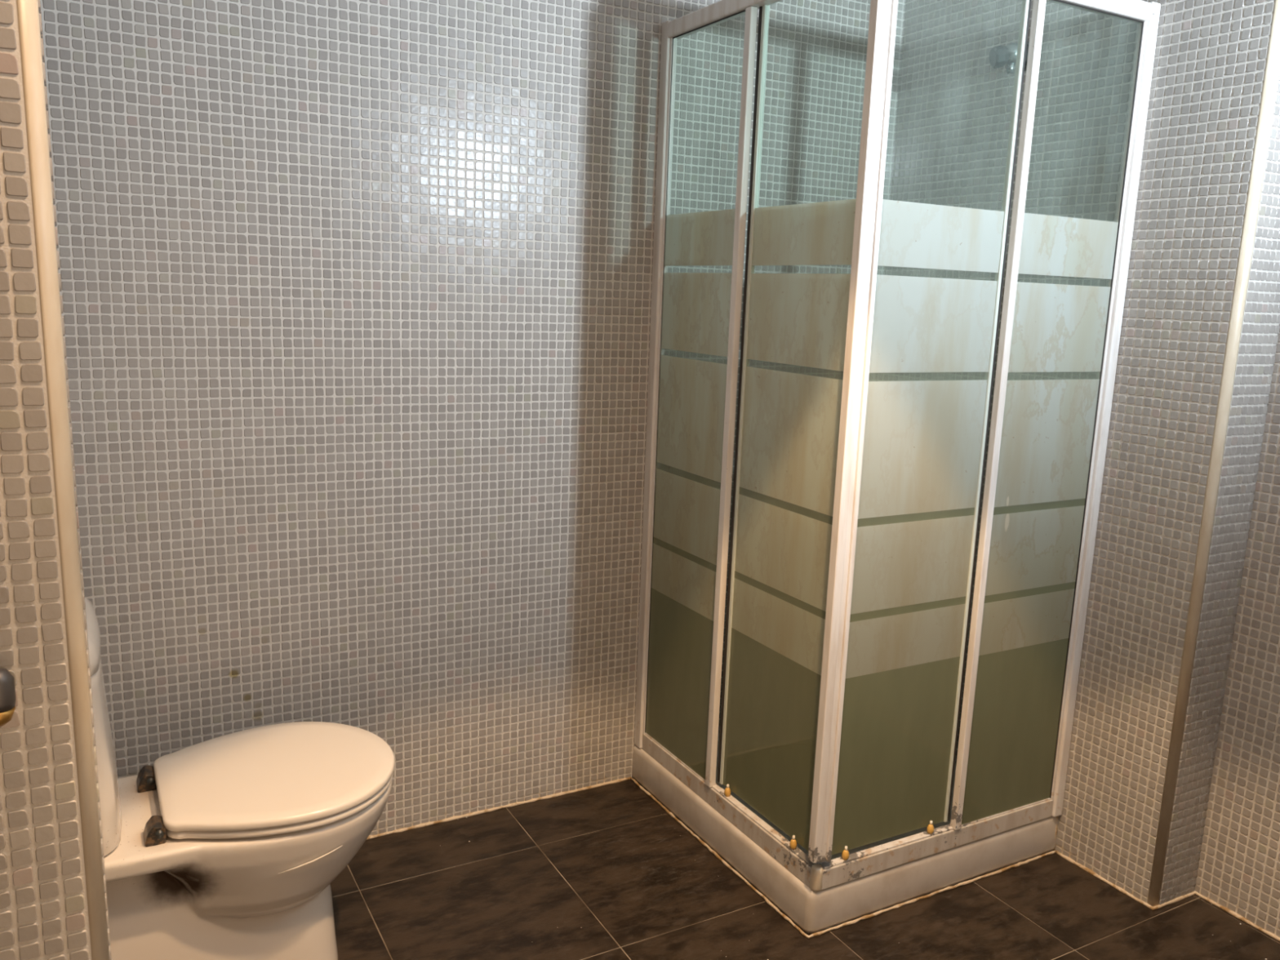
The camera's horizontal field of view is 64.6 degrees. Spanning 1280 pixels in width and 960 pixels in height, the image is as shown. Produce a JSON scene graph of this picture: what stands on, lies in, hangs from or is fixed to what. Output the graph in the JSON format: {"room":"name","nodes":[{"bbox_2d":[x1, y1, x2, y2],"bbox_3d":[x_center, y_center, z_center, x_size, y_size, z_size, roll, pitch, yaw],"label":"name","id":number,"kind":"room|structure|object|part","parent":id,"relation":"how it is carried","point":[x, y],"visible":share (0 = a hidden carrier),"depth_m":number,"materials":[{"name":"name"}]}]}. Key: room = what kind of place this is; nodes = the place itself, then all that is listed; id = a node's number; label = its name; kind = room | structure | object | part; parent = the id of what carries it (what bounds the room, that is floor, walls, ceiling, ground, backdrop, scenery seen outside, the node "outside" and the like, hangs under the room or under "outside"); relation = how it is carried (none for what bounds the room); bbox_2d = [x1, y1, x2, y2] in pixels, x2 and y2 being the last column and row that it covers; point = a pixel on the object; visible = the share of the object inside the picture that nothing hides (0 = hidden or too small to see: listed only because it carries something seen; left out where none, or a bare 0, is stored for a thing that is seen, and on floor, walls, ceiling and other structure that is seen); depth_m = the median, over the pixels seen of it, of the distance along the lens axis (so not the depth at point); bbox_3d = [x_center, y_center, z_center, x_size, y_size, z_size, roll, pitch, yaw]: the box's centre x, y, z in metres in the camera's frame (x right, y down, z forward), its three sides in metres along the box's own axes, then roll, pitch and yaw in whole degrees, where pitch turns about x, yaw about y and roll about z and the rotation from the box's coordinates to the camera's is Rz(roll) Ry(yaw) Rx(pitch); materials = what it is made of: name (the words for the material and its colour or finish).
{"room":"bathroom","nodes":[
{"label":"bathroom","id":0,"kind":"room"},
{"bbox_2d":[0,0,111,959],"bbox_3d":[-0.967,-0.065,0.835,0.904,2.512,0.102,-4,12,-29],"label":"wall partition","id":1,"kind":"structure","parent":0,"point":[44,907],"depth_m":1.02,"materials":[{"name":"tile"}]},
{"bbox_2d":[0,667,16,727],"bbox_3d":[-0.631,0.210,0.996,0.031,0.059,0.050,-4,12,-29],"label":"peg","id":2,"kind":"object","parent":1,"relation":"attached to","point":[7,690],"visible":1,"depth_m":0.98,"materials":[{"name":"grey metal"}]},
{"bbox_2d":[17,0,109,959],"bbox_3d":[-0.577,-0.085,1.004,0.018,2.500,0.017,-4,12,-29],"label":"trim","id":3,"kind":"structure","parent":1,"relation":"attached to","point":[28,10],"depth_m":1.01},
{"bbox_2d":[40,0,905,835],"bbox_3d":[-0.295,-0.363,2.555,2.570,2.500,0.102,-4,12,-29],"label":"wall","id":4,"kind":"structure","parent":0,"point":[356,295],"depth_m":2.36,"materials":[{"name":"tile"}]},
{"bbox_2d":[366,777,630,839],"bbox_3d":[-0.662,0.895,2.547,1.459,0.012,0.012,-4,12,-29],"label":"trim","id":5,"kind":"structure","parent":4,"relation":"attached to","point":[470,814],"depth_m":2.69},
{"bbox_2d":[330,777,1279,959],"bbox_3d":[0.060,1.150,1.494,3.355,0.060,2.800,-4,12,-29],"label":"floor","id":6,"kind":"structure","parent":0,"point":[605,872],"depth_m":2.30,"materials":[{"name":"tile"}]},
{"bbox_2d":[84,597,395,959],"bbox_3d":[-0.804,0.602,1.931,0.664,0.792,0.416,-4,12,-29],"label":"toilet","id":7,"kind":"object","parent":6,"relation":"on","point":[233,846],"visible":0.78,"depth_m":1.85,"materials":[{"name":"white ceramic"}]},
{"bbox_3d":[-1.015,0.264,1.742,0.152,0.060,0.368,-4,12,-29],"label":"cistern lid","id":8,"kind":"part","parent":7,"relation":"part of","materials":[{"name":"white ceramic"}]},
{"bbox_3d":[-0.814,0.798,1.966,0.659,0.394,0.398,-4,12,-29],"label":"bowl","id":9,"kind":"part","parent":7,"relation":"part of","materials":[{"name":"white ceramic"}]},
{"bbox_3d":[-0.703,0.567,1.981,0.435,0.019,0.416,-4,12,-29],"label":"lid","id":10,"kind":"part","parent":7,"relation":"part of","materials":[{"name":"white plastic"}]},
{"bbox_3d":[-0.703,0.585,1.984,0.429,0.016,0.410,-4,12,-29],"label":"seat","id":11,"kind":"part","parent":7,"relation":"part of","materials":[{"name":"white plastic"}]},
{"bbox_2d":[630,726,1058,938],"bbox_3d":[0.520,0.854,2.734,0.807,0.106,0.814,-4,12,-29],"label":"shower tray","id":12,"kind":"object","parent":6,"relation":"on","point":[848,903],"visible":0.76,"depth_m":2.42,"materials":[{"name":"ceramic"}]},
{"bbox_2d":[634,0,1160,891],"bbox_3d":[0.558,-0.145,2.546,0.807,1.928,0.817,-4,12,-29],"label":"shower enclosure","id":13,"kind":"object","parent":12,"relation":"on","point":[856,500],"visible":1,"depth_m":2.27,"materials":[{"name":"clear glass"}]},
{"bbox_3d":[0.132,-0.165,2.536,0.006,1.840,0.342,-4,12,-29],"label":"fixed glass","id":14,"kind":"part","parent":13,"relation":"part of","materials":[{"name":"clear glass"}]},
{"bbox_3d":[0.266,-1.050,2.195,0.034,0.038,0.810,-4,12,-29],"label":"head rail","id":15,"kind":"part","parent":13,"relation":"part of","materials":[{"name":"white metal"}]},
{"bbox_3d":[0.203,0.801,2.535,0.030,0.046,0.759,-4,12,-29],"label":"rail","id":16,"kind":"part","parent":13,"relation":"part of","materials":[{"name":"white metal"}]},
{"bbox_3d":[0.333,-0.104,2.209,0.006,1.828,0.399,-4,12,-29],"label":"glass pane","id":17,"kind":"part","parent":13,"relation":"part of","materials":[{"name":"clear glass"}]},
{"bbox_3d":[0.587,-0.082,2.139,0.378,1.828,0.006,-4,12,-29],"label":"glass pane","id":18,"kind":"part","parent":13,"relation":"part of","materials":[{"name":"clear glass"}]},
{"bbox_3d":[0.710,0.847,2.392,0.744,0.046,0.030,-4,12,-29],"label":"rail","id":19,"kind":"part","parent":13,"relation":"part of","materials":[{"name":"white metal"}]},
{"bbox_3d":[0.922,-0.093,2.309,0.339,1.840,0.006,-4,12,-29],"label":"fixed glass","id":20,"kind":"part","parent":13,"relation":"part of","materials":[{"name":"clear glass"}]},
{"bbox_3d":[0.788,-1.003,2.048,0.729,0.038,0.034,-4,12,-29],"label":"head rail","id":21,"kind":"part","parent":13,"relation":"part of","materials":[{"name":"white metal"}]},
{"bbox_2d":[875,0,1275,902],"bbox_3d":[1.021,-0.328,2.629,0.102,2.500,1.064,-4,12,-29],"label":"wall","id":22,"kind":"structure","parent":0,"point":[953,110],"depth_m":2.35,"materials":[{"name":"tile"}]},
{"bbox_2d":[989,40,1029,74],"bbox_3d":[0.919,-1.052,2.516,0.102,0.085,0.080,-4,12,-29],"label":"sprayer","id":23,"kind":"object","parent":22,"relation":"attached to","point":[1000,56],"visible":0.64,"depth_m":2.50,"materials":[{"name":"silver metal"}]},
{"bbox_3d":[0.924,-1.027,2.519,0.027,0.035,0.022,-4,12,-29],"label":"lever","id":24,"kind":"part","parent":23,"relation":"part of","materials":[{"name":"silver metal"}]},
{"bbox_2d":[1056,850,1279,941],"bbox_3d":[1.421,1.052,2.121,0.168,0.012,1.190,-4,12,-29],"label":"trim","id":25,"kind":"structure","parent":22,"relation":"attached to","point":[1090,871],"depth_m":2.40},
{"bbox_2d":[1146,0,1279,906],"bbox_3d":[1.247,-0.229,2.146,0.018,2.500,0.018,-4,12,-29],"label":"trim","id":26,"kind":"structure","parent":22,"relation":"attached to","point":[1273,60],"depth_m":2.17,"materials":[{"name":"silver metal"}]},
{"bbox_2d":[1159,66,1279,904],"bbox_3d":[1.296,-0.241,2.218,0.138,2.500,0.102,-4,12,-29],"label":"wall","id":27,"kind":"structure","parent":0,"point":[1261,317],"depth_m":2.24,"materials":[{"name":"tile"}]},
{"bbox_2d":[1195,324,1279,937],"bbox_3d":[1.778,-0.109,1.604,0.102,2.500,1.569,-4,12,-29],"label":"wall","id":28,"kind":"structure","parent":0,"point":[1238,869],"depth_m":2.29,"materials":[{"name":"tile"}]}
]}

